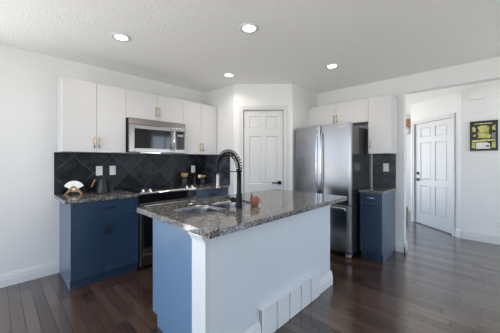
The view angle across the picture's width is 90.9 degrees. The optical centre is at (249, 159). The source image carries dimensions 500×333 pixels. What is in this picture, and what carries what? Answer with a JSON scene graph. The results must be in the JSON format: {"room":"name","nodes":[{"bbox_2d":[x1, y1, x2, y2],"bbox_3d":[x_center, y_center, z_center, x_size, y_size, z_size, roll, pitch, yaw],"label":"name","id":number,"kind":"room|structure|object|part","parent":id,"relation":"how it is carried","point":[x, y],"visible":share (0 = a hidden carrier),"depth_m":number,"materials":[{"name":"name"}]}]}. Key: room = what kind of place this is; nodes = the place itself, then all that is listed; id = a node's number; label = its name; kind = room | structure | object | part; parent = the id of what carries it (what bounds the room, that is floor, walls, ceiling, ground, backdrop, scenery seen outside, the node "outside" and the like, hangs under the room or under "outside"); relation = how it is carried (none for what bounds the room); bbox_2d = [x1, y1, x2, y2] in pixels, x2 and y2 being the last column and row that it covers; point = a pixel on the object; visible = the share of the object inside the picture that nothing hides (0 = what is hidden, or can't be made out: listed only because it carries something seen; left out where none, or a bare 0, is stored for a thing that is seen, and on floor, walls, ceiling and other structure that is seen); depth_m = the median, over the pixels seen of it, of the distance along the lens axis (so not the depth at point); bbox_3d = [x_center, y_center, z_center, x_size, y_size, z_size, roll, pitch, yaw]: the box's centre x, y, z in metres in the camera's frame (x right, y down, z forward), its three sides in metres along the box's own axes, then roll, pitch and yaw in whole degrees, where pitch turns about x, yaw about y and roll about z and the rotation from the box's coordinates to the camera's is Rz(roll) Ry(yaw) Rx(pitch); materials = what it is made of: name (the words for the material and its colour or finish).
{"room":"kitchen","nodes":[
{"label":"kitchen","id":0,"kind":"room"},
{"bbox_2d":[0,44,205,273],"bbox_3d":[-2.019,0.060,3.171,0.128,2.500,6.550,0,0,44],"label":"wall","id":1,"kind":"structure","parent":0,"point":[29,209],"depth_m":2.77,"materials":[{"name":"paint"}]},
{"bbox_2d":[0,261,58,287],"bbox_3d":[-2.524,1.242,2.556,0.018,0.135,0.865,0,0,44],"label":"baseboard","id":2,"kind":"structure","parent":1,"relation":"attached to","point":[27,274],"depth_m":2.67,"materials":[{"name":"white wood"}]},
{"bbox_2d":[57,76,125,152],"bbox_3d":[-1.890,-0.492,2.962,0.363,0.805,0.646,0,0,44],"label":"upper cabinet","id":3,"kind":"object","parent":1,"relation":"attached to","point":[91,117],"visible":1,"depth_m":2.82,"materials":[{"name":"white wood"}]},
{"bbox_3d":[-1.902,-0.492,2.749,0.018,0.802,0.320,0,0,44],"label":"door","id":4,"kind":"part","parent":3,"relation":"part of","materials":[{"name":"white wood"}]},
{"bbox_3d":[-1.678,-0.492,2.982,0.018,0.802,0.320,0,0,44],"label":"door","id":5,"kind":"part","parent":3,"relation":"part of","materials":[{"name":"white wood"}]},
{"bbox_2d":[96,166,102,175],"bbox_3d":[-1.935,0.138,3.159,0.009,0.120,0.074,0,0,44],"label":"wall outlet","id":6,"kind":"object","parent":1,"relation":"attached to","point":[99,169],"visible":1,"depth_m":3.16,"materials":[{"name":"white plastic"}]},
{"bbox_2d":[110,166,115,174],"bbox_3d":[-1.825,0.138,3.271,0.012,0.120,0.074,0,0,44],"label":"light switch","id":7,"kind":"object","parent":1,"relation":"attached to","point":[112,168],"visible":1,"depth_m":3.27,"materials":[{"name":"white plastic"}]},
{"bbox_2d":[126,89,182,123],"bbox_3d":[-1.383,-0.716,3.486,0.363,0.359,0.811,0,0,44],"label":"upper cabinet","id":8,"kind":"object","parent":1,"relation":"attached to","point":[141,105],"visible":0.86,"depth_m":3.34,"materials":[{"name":"white wood"}]},
{"bbox_3d":[-1.424,-0.716,3.244,0.018,0.356,0.402,0,0,44],"label":"door","id":9,"kind":"part","parent":8,"relation":"part of","materials":[{"name":"white wood"}]},
{"bbox_2d":[126,117,185,153],"bbox_3d":[-1.345,-0.311,3.455,0.452,0.442,0.797,0,0,44],"label":"microwave","id":10,"kind":"object","parent":8,"relation":"attached to","point":[142,135],"visible":0.96,"depth_m":3.28,"materials":[{"name":"silver metal"}]},
{"bbox_3d":[-1.299,-0.276,3.274,0.030,0.348,0.600,0,0,44],"label":"door","id":11,"kind":"part","parent":10,"relation":"part of","materials":[{"name":"silver metal"}]},
{"bbox_3d":[-1.233,-0.493,3.348,0.021,0.077,0.797,0,0,44],"label":"vent panel","id":12,"kind":"part","parent":10,"relation":"part of","materials":[{"name":"silver metal"}]},
{"bbox_3d":[-1.069,-0.283,3.452,0.052,0.303,0.023,0,0,44],"label":"handle","id":13,"kind":"part","parent":10,"relation":"part of","materials":[{"name":"silver metal"}]},
{"bbox_3d":[-1.021,-0.276,3.561,0.030,0.348,0.195,0,0,44],"label":"control panel","id":14,"kind":"part","parent":10,"relation":"part of","materials":[{"name":"silver metal"}]},
{"bbox_3d":[-1.142,-0.716,3.535,0.018,0.356,0.402,0,0,44],"label":"door","id":15,"kind":"part","parent":8,"relation":"part of","materials":[{"name":"white wood"}]},
{"bbox_2d":[172,100,216,154],"bbox_3d":[-0.882,-0.492,4.003,0.363,0.805,0.628,0,0,44],"label":"upper cabinet","id":16,"kind":"object","parent":1,"relation":"attached to","point":[200,120],"visible":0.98,"depth_m":3.89,"materials":[{"name":"white wood"}]},
{"bbox_3d":[-0.892,-0.492,3.794,0.018,0.802,0.311,0,0,44],"label":"door","id":17,"kind":"part","parent":16,"relation":"part of","materials":[{"name":"white wood"}]},
{"bbox_3d":[-0.673,-0.492,4.020,0.018,0.802,0.311,0,0,44],"label":"door","id":18,"kind":"part","parent":16,"relation":"part of","materials":[{"name":"white wood"}]},
{"bbox_2d":[206,84,233,194],"bbox_3d":[-0.488,0.060,4.139,0.743,2.500,0.108,0,0,44],"label":"wall","id":19,"kind":"structure","parent":0,"point":[222,98],"depth_m":4.01,"materials":[{"name":"paint"}]},
{"bbox_2d":[0,0,499,113],"bbox_3d":[1.523,-1.230,2.005,7.000,0.080,10.200,0,0,44],"label":"ceiling","id":20,"kind":"structure","parent":0,"point":[189,44],"depth_m":2.37,"materials":[{"name":"white paint"}]},
{"bbox_2d":[111,32,130,41],"bbox_3d":[-1.248,-1.185,2.380,0.176,0.008,0.176,0,0,44],"label":"recessed light","id":21,"kind":"object","parent":20,"relation":"in","point":[117,36],"visible":1,"depth_m":2.38,"materials":[{"name":"white glass"}]},
{"bbox_2d":[223,73,234,77],"bbox_3d":[-0.294,-1.185,3.444,0.176,0.008,0.176,0,0,44],"label":"recessed light","id":22,"kind":"object","parent":20,"relation":"in","point":[229,75],"visible":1,"depth_m":3.44,"materials":[{"name":"white glass"}]},
{"bbox_2d":[239,23,258,33],"bbox_3d":[-0.009,-1.185,2.218,0.176,0.008,0.176,0,0,44],"label":"recessed light","id":23,"kind":"object","parent":20,"relation":"in","point":[248,28],"visible":1,"depth_m":2.21,"materials":[{"name":"white glass"}]},
{"bbox_2d":[325,63,338,68],"bbox_3d":[1.038,-1.185,3.114,0.176,0.008,0.176,0,0,44],"label":"recessed light","id":24,"kind":"object","parent":20,"relation":"in","point":[333,65],"visible":1,"depth_m":3.11,"materials":[{"name":"white glass"}]},
{"bbox_2d":[0,211,499,332],"bbox_3d":[1.523,1.340,2.005,7.000,0.060,10.200,0,0,44],"label":"floor","id":25,"kind":"structure","parent":0,"point":[443,282],"depth_m":2.33,"materials":[{"name":"brown wood"}]},
{"bbox_2d":[60,197,137,289],"bbox_3d":[-1.764,0.873,2.886,0.645,0.874,0.660,0,0,44],"label":"base cabinet","id":26,"kind":"object","parent":25,"relation":"on","point":[99,239],"visible":0.89,"depth_m":2.65,"materials":[{"name":"blue paint"}]},
{"bbox_3d":[-1.999,0.873,2.667,0.611,0.874,0.018,0,0,44],"label":"panel","id":27,"kind":"part","parent":26,"relation":"part of","materials":[{"name":"blue paint"}]},
{"bbox_3d":[-1.671,0.904,2.580,0.018,0.622,0.308,0,0,44],"label":"door","id":28,"kind":"part","parent":26,"relation":"part of","materials":[{"name":"blue paint"}]},
{"bbox_2d":[54,189,138,203],"bbox_3d":[-1.786,0.417,2.874,0.633,0.035,0.714,0,0,44],"label":"countertop","id":29,"kind":"structure","parent":26,"relation":"on","point":[71,198],"depth_m":2.72,"materials":[{"name":"stone"}]},
{"bbox_2d":[64,186,83,194],"bbox_3d":[-2.055,0.350,2.873,0.183,0.098,0.044,0,0,-16],"label":"stand","id":30,"kind":"object","parent":29,"relation":"on","point":[75,187],"visible":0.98,"depth_m":2.86,"materials":[{"name":"brown wood"}]},
{"bbox_2d":[64,181,83,190],"bbox_3d":[-2.055,0.300,2.873,0.197,0.115,0.013,0,0,-16],"label":"filter","id":31,"kind":"object","parent":30,"relation":"on","point":[70,184],"visible":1,"depth_m":2.87,"materials":[{"name":"paper"}]},
{"bbox_2d":[91,176,115,193],"bbox_3d":[-1.782,0.296,2.986,0.234,0.206,0.154,0,0,16],"label":"kettle","id":32,"kind":"object","parent":29,"relation":"on","point":[102,186],"visible":1,"depth_m":2.94,"materials":[{"name":"black metal"}]},
{"bbox_3d":[-1.563,0.516,2.692,0.018,0.149,0.618,0,0,44],"label":"drawer","id":33,"kind":"part","parent":26,"relation":"part of","materials":[{"name":"blue paint"}]},
{"bbox_3d":[-1.455,0.904,2.804,0.018,0.622,0.308,0,0,44],"label":"door","id":34,"kind":"part","parent":26,"relation":"part of","materials":[{"name":"blue paint"}]},
{"bbox_3d":[-1.553,0.873,3.129,0.611,0.874,0.018,0,0,44],"label":"panel","id":35,"kind":"part","parent":26,"relation":"part of","materials":[{"name":"blue paint"}]},
{"bbox_2d":[121,185,195,267],"bbox_3d":[-1.230,0.831,3.379,0.703,0.959,0.770,0,0,44],"label":"range","id":36,"kind":"object","parent":25,"relation":"on","point":[154,195],"visible":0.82,"depth_m":3.00,"materials":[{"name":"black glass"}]},
{"bbox_3d":[-1.037,1.192,3.192,0.046,0.147,0.770,0,0,44],"label":"drawer","id":37,"kind":"part","parent":36,"relation":"part of","materials":[{"name":"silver metal"}]},
{"bbox_2d":[121,185,189,193],"bbox_3d":[-1.274,0.404,3.421,0.580,0.022,0.770,0,0,44],"label":"cooktop","id":38,"kind":"object","parent":36,"relation":"in","point":[167,187],"depth_m":3.39,"materials":[{"name":"black glass"}]},
{"bbox_3d":[-1.037,0.814,3.191,0.048,0.592,0.770,0,0,44],"label":"oven door","id":39,"kind":"part","parent":36,"relation":"part of","materials":[{"name":"black glass"}]},
{"bbox_3d":[-1.043,0.400,3.197,0.065,0.030,0.770,0,0,44],"label":"rail","id":40,"kind":"part","parent":36,"relation":"part of","materials":[{"name":"silver metal"}]},
{"bbox_3d":[-1.039,0.463,3.194,0.045,0.094,0.764,0,0,44],"label":"control panel","id":41,"kind":"part","parent":36,"relation":"part of","materials":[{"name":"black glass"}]},
{"bbox_3d":[-0.998,0.545,3.154,0.058,0.025,0.710,0,0,44],"label":"handle","id":42,"kind":"part","parent":36,"relation":"part of","materials":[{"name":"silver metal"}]},
{"bbox_2d":[194,187,227,205],"bbox_3d":[-0.772,0.873,3.912,0.645,0.874,0.618,0,0,44],"label":"base cabinet","id":43,"kind":"object","parent":25,"relation":"on","point":[200,194],"visible":0.2,"depth_m":3.69,"materials":[{"name":"blue paint"}]},
{"bbox_2d":[178,183,228,190],"bbox_3d":[-0.776,0.417,3.918,0.633,0.035,0.624,0,0,44],"label":"countertop","id":44,"kind":"structure","parent":43,"relation":"on","point":[198,186],"depth_m":3.86,"materials":[{"name":"stone"}]},
{"bbox_2d":[181,173,187,184],"bbox_3d":[-1.041,0.304,3.915,0.108,0.190,0.108,0,0,44],"label":"glass jar","id":45,"kind":"object","parent":44,"relation":"on","point":[184,181],"visible":0.99,"depth_m":3.87,"materials":[{"name":"clear glass"}]},
{"bbox_2d":[193,172,195,183],"bbox_3d":[-0.920,0.303,4.069,0.056,0.193,0.056,0,0,44],"label":"pepper mill","id":46,"kind":"object","parent":44,"relation":"on","point":[194,174],"visible":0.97,"depth_m":4.05,"materials":[{"name":"brown metal"}]},
{"bbox_2d":[198,175,208,183],"bbox_3d":[-0.779,0.322,4.126,0.176,0.155,0.120,0,0,-6],"label":"server","id":47,"kind":"object","parent":44,"relation":"on","point":[202,180],"visible":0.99,"depth_m":4.08,"materials":[{"name":"clear glass"}]},
{"bbox_3d":[-0.571,0.516,3.717,0.018,0.149,0.576,0,0,44],"label":"drawer","id":48,"kind":"part","parent":43,"relation":"part of","materials":[{"name":"blue paint"}]},
{"bbox_2d":[153,205,332,332],"bbox_3d":[0.021,0.875,2.280,0.827,0.870,1.644,0,0,44],"label":"kitchen island","id":49,"kind":"object","parent":25,"relation":"on","point":[256,279],"visible":0.71,"depth_m":1.78,"materials":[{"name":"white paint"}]},
{"bbox_3d":[-0.560,0.875,1.784,0.615,0.870,0.017,0,0,44],"label":"panel","id":50,"kind":"part","parent":49,"relation":"part of","materials":[{"name":"wood"}]},
{"bbox_3d":[-0.306,0.902,1.508,0.143,0.814,0.027,0,0,44],"label":"corner post","id":51,"kind":"part","parent":49,"relation":"part of","materials":[{"name":"white wood"}]},
{"bbox_2d":[137,189,346,238],"bbox_3d":[0.058,0.419,2.385,1.017,0.040,1.860,0,0,44],"label":"island countertop","id":52,"kind":"structure","parent":49,"relation":"on","point":[274,204],"depth_m":1.91,"materials":[{"name":"stone"}]},
{"bbox_2d":[174,201,249,213],"bbox_3d":[-0.313,0.526,2.181,0.377,0.212,0.720,0,0,44],"label":"sink","id":53,"kind":"object","parent":52,"relation":"in","point":[225,204],"visible":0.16,"depth_m":2.27,"materials":[{"name":"silver metal"}]},
{"bbox_3d":[-0.432,0.526,2.058,0.377,0.212,0.378,0,0,44],"label":"bowl","id":54,"kind":"part","parent":53,"relation":"part of","materials":[{"name":"silver metal"}]},
{"bbox_3d":[-0.177,0.526,2.322,0.377,0.212,0.328,0,0,44],"label":"bowl","id":55,"kind":"part","parent":53,"relation":"part of","materials":[{"name":"silver metal"}]},
{"bbox_2d":[215,149,242,208],"bbox_3d":[-0.205,0.153,2.138,0.344,0.494,0.097,0,0,44],"label":"faucet","id":56,"kind":"object","parent":52,"relation":"on","point":[238,199],"visible":1,"depth_m":2.07,"materials":[{"name":"black metal"}]},
{"bbox_3d":[-0.152,0.334,2.080,0.086,0.052,0.088,0,0,44],"label":"lever","id":57,"kind":"part","parent":56,"relation":"part of","materials":[{"name":"black metal"}]},
{"bbox_2d":[250,194,259,205],"bbox_3d":[0.041,0.349,2.155,0.078,0.100,0.084,0,0,23],"label":"terracotta pot","id":58,"kind":"object","parent":52,"relation":"on","point":[254,201],"visible":1,"depth_m":2.12,"materials":[{"name":"orange ceramic"}]},
{"bbox_3d":[-0.091,1.240,1.613,0.020,0.138,0.476,0,0,44],"label":"baseboard","id":59,"kind":"part","parent":49,"relation":"part of","materials":[{"name":"white wood"}]},
{"bbox_3d":[0.368,1.198,2.090,0.020,0.221,0.845,0,0,44],"label":"vent panel","id":60,"kind":"part","parent":49,"relation":"part of","materials":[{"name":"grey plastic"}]},
{"bbox_3d":[0.303,0.459,2.031,0.010,0.034,1.569,0,0,44],"label":"rail","id":61,"kind":"part","parent":49,"relation":"part of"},
{"bbox_3d":[0.293,0.875,2.039,0.017,0.868,1.571,0,0,44],"label":"seating panel","id":62,"kind":"part","parent":49,"relation":"part of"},
{"bbox_3d":[0.376,1.079,2.082,0.042,0.018,0.857,0,0,44],"label":"cap rail","id":63,"kind":"part","parent":49,"relation":"part of","materials":[{"name":"white wood"}]},
{"bbox_3d":[0.765,1.240,2.497,0.020,0.138,0.292,0,0,44],"label":"baseboard","id":64,"kind":"part","parent":49,"relation":"part of","materials":[{"name":"white wood"}]},
{"bbox_2d":[295,122,370,257],"bbox_3d":[1.254,0.403,3.781,0.875,1.815,0.840,0,0,44],"label":"refrigerator","id":65,"kind":"object","parent":25,"relation":"on","point":[334,159],"visible":0.77,"depth_m":3.40,"materials":[{"name":"grey metal"}]},
{"bbox_3d":[0.868,0.058,3.698,0.436,1.095,0.072,0,0,44],"label":"door","id":66,"kind":"part","parent":65,"relation":"part of","materials":[{"name":"silver metal"}]},
{"bbox_3d":[0.959,0.040,3.528,0.019,0.873,0.066,0,0,44],"label":"handle","id":67,"kind":"part","parent":65,"relation":"part of","materials":[{"name":"silver metal"}]},
{"bbox_3d":[1.011,0.040,3.478,0.019,0.873,0.066,0,0,44],"label":"handle","id":68,"kind":"part","parent":65,"relation":"part of","materials":[{"name":"silver metal"}]},
{"bbox_3d":[1.184,0.058,3.392,0.436,1.095,0.072,0,0,44],"label":"door","id":69,"kind":"part","parent":65,"relation":"part of","materials":[{"name":"silver metal"}]},
{"bbox_3d":[0.994,0.658,3.513,0.755,0.040,0.042,0,0,44],"label":"handle","id":70,"kind":"part","parent":65,"relation":"part of","materials":[{"name":"silver metal"}]},
{"bbox_3d":[1.026,0.920,3.545,0.875,0.610,0.072,0,0,44],"label":"freezer drawer","id":71,"kind":"part","parent":65,"relation":"part of","materials":[{"name":"silver metal"}]},
{"bbox_2d":[360,191,394,261],"bbox_3d":[1.781,0.873,3.430,0.275,0.874,0.643,0,0,44],"label":"base cabinet","id":72,"kind":"object","parent":25,"relation":"on","point":[377,211],"visible":0.92,"depth_m":3.24,"materials":[{"name":"blue paint"}]},
{"bbox_3d":[1.701,0.873,3.531,0.018,0.874,0.609,0,0,44],"label":"panel","id":73,"kind":"part","parent":72,"relation":"part of","materials":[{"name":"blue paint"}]},
{"bbox_3d":[1.587,0.504,3.230,0.233,0.125,0.018,0,0,44],"label":"drawer","id":74,"kind":"part","parent":72,"relation":"part of","materials":[{"name":"blue paint"}]},
{"bbox_3d":[1.587,0.892,3.230,0.233,0.646,0.018,0,0,44],"label":"door","id":75,"kind":"part","parent":72,"relation":"part of","materials":[{"name":"blue paint"}]},
{"bbox_2d":[359,186,395,193],"bbox_3d":[1.790,0.417,3.436,0.305,0.035,0.628,0,0,44],"label":"countertop","id":76,"kind":"structure","parent":72,"relation":"on","point":[375,189],"depth_m":3.33,"materials":[{"name":"stone"}]},
{"bbox_3d":[1.885,0.873,3.353,0.018,0.874,0.609,0,0,44],"label":"panel","id":77,"kind":"part","parent":72,"relation":"part of","materials":[{"name":"blue paint"}]},
{"bbox_2d":[234,84,291,193],"bbox_3d":[0.204,0.060,3.898,0.914,2.500,0.100,0,0,0],"label":"wall","id":78,"kind":"structure","parent":0,"point":[244,94],"depth_m":3.85,"materials":[{"name":"paint"}]},
{"bbox_2d":[243,111,282,192],"bbox_3d":[0.209,0.260,3.863,0.633,2.077,0.100,0,0,0],"label":"door","id":79,"kind":"structure","parent":78,"relation":"in","point":[263,130],"depth_m":3.87,"materials":[{"name":"white paint"}]},
{"bbox_2d":[239,106,287,192],"bbox_3d":[0.210,0.232,3.889,0.754,2.157,0.118,0,0,0],"label":"trim","id":80,"kind":"structure","parent":78,"relation":"attached to","point":[242,109],"depth_m":3.84,"materials":[{"name":"white wood"}]},
{"bbox_2d":[292,84,317,190],"bbox_3d":[0.905,0.060,4.172,0.100,2.500,0.805,0,0,44],"label":"wall","id":81,"kind":"structure","parent":0,"point":[303,99],"depth_m":4.00,"materials":[{"name":"paint"}]},
{"bbox_2d":[406,114,410,210],"bbox_3d":[3.679,0.060,6.821,1.804,2.500,0.120,0,0,44],"label":"wall","id":82,"kind":"structure","parent":0,"point":[408,116],"depth_m":6.34,"materials":[{"name":"paint"}]},
{"bbox_2d":[406,119,410,134],"bbox_3d":[4.011,-0.850,6.304,0.200,0.380,0.159,0,0,44],"label":"wall lantern","id":83,"kind":"object","parent":82,"relation":"attached to","point":[408,121],"visible":0.46,"depth_m":6.24,"materials":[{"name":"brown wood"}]},
{"bbox_2d":[406,119,410,126],"bbox_3d":[4.007,-0.940,6.300,0.200,0.200,0.146,0,0,44],"label":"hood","id":84,"kind":"object","parent":83,"relation":"attached to","point":[408,121],"depth_m":6.22,"materials":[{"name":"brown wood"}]},
{"bbox_2d":[318,57,499,249],"bbox_3d":[2.626,0.060,3.145,6.598,2.500,0.128,0,0,44],"label":"wall","id":85,"kind":"structure","parent":0,"point":[486,70],"depth_m":3.52,"materials":[{"name":"paint"}]},
{"bbox_2d":[309,98,367,126],"bbox_3d":[1.444,-0.718,3.956,0.965,0.335,0.363,0,0,44],"label":"upper cabinet","id":86,"kind":"object","parent":85,"relation":"attached to","point":[356,111],"visible":0.77,"depth_m":3.80,"materials":[{"name":"white wood"}]},
{"bbox_3d":[1.175,-0.718,4.024,0.480,0.332,0.018,0,0,44],"label":"door","id":87,"kind":"part","parent":86,"relation":"part of","materials":[{"name":"white wood"}]},
{"bbox_3d":[1.521,-0.718,3.689,0.480,0.332,0.018,0,0,44],"label":"door","id":88,"kind":"part","parent":86,"relation":"part of","materials":[{"name":"white wood"}]},
{"bbox_2d":[372,154,372,185],"bbox_3d":[1.879,0.155,3.781,0.012,0.490,0.010,0,0,44],"label":"trim","id":89,"kind":"structure","parent":85,"relation":"attached to","point":[372,154],"depth_m":3.77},
{"bbox_2d":[368,94,397,153],"bbox_3d":[1.897,-0.487,3.518,0.295,0.795,0.363,0,0,44],"label":"upper cabinet","id":90,"kind":"object","parent":85,"relation":"attached to","point":[382,110],"visible":1,"depth_m":3.41,"materials":[{"name":"white wood"}]},
{"bbox_2d":[383,163,388,171],"bbox_3d":[2.013,0.110,3.642,0.074,0.120,0.009,0,0,44],"label":"wall outlet","id":91,"kind":"object","parent":85,"relation":"attached to","point":[385,165],"visible":1,"depth_m":3.63,"materials":[{"name":"white plastic"}]},
{"bbox_2d":[396,241,407,252],"bbox_3d":[1.501,1.242,4.239,2.063,0.135,0.156,0,0,44],"label":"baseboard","id":92,"kind":"structure","parent":85,"relation":"attached to","point":[400,246],"depth_m":3.52,"materials":[{"name":"white wood"}]},
{"bbox_2d":[411,89,460,229],"bbox_3d":[3.562,0.060,4.717,0.120,2.500,1.174,0,0,-4],"label":"wall","id":93,"kind":"structure","parent":0,"point":[448,103],"depth_m":4.29,"materials":[{"name":"paint"}]},
{"bbox_2d":[414,222,451,234],"bbox_3d":[3.525,1.304,4.745,0.110,0.011,0.888,0,0,-4],"label":"trim","id":94,"kind":"structure","parent":93,"relation":"attached to","point":[414,222],"depth_m":4.67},
{"bbox_2d":[415,118,451,233],"bbox_3d":[3.515,0.277,4.738,0.102,2.042,0.892,0,0,-4],"label":"door","id":95,"kind":"structure","parent":93,"relation":"in","point":[433,179],"depth_m":4.70,"materials":[{"name":"white wood"}]},
{"bbox_2d":[412,113,454,235],"bbox_3d":[3.541,0.249,4.746,0.118,2.122,1.016,0,0,-4],"label":"trim","id":96,"kind":"structure","parent":93,"relation":"attached to","point":[452,115],"depth_m":4.75,"materials":[{"name":"white wood"}]},
{"bbox_2d":[455,229,460,237],"bbox_3d":[3.531,1.242,4.176,0.018,0.135,0.099,0,0,-4],"label":"baseboard","id":97,"kind":"structure","parent":93,"relation":"attached to","point":[457,231],"depth_m":4.17,"materials":[{"name":"white wood"}]},
{"bbox_2d":[461,83,499,234],"bbox_3d":[4.779,0.060,3.015,3.323,2.500,0.120,0,0,44],"label":"wall","id":98,"kind":"structure","parent":0,"point":[480,170],"depth_m":3.97,"materials":[{"name":"paint"}]},
{"bbox_2d":[470,90,485,99],"bbox_3d":[3.673,-1.044,3.967,0.190,0.122,0.050,0,0,44],"label":"door chime","id":99,"kind":"object","parent":98,"relation":"attached to","point":[478,94],"visible":1,"depth_m":3.95,"materials":[{"name":"white plastic"}]},
{"bbox_2d":[461,230,499,244],"bbox_3d":[4.731,1.240,2.966,3.323,0.140,0.018,0,0,44],"label":"baseboard","id":100,"kind":"structure","parent":98,"relation":"attached to","point":[470,235],"depth_m":3.95,"materials":[{"name":"white wood"}]},
{"bbox_2d":[470,120,497,150],"bbox_3d":[3.730,-0.387,3.928,0.325,0.478,0.023,0,0,44],"label":"framed picture","id":101,"kind":"object","parent":98,"relation":"attached to","point":[483,134],"visible":1,"depth_m":3.92}
]}

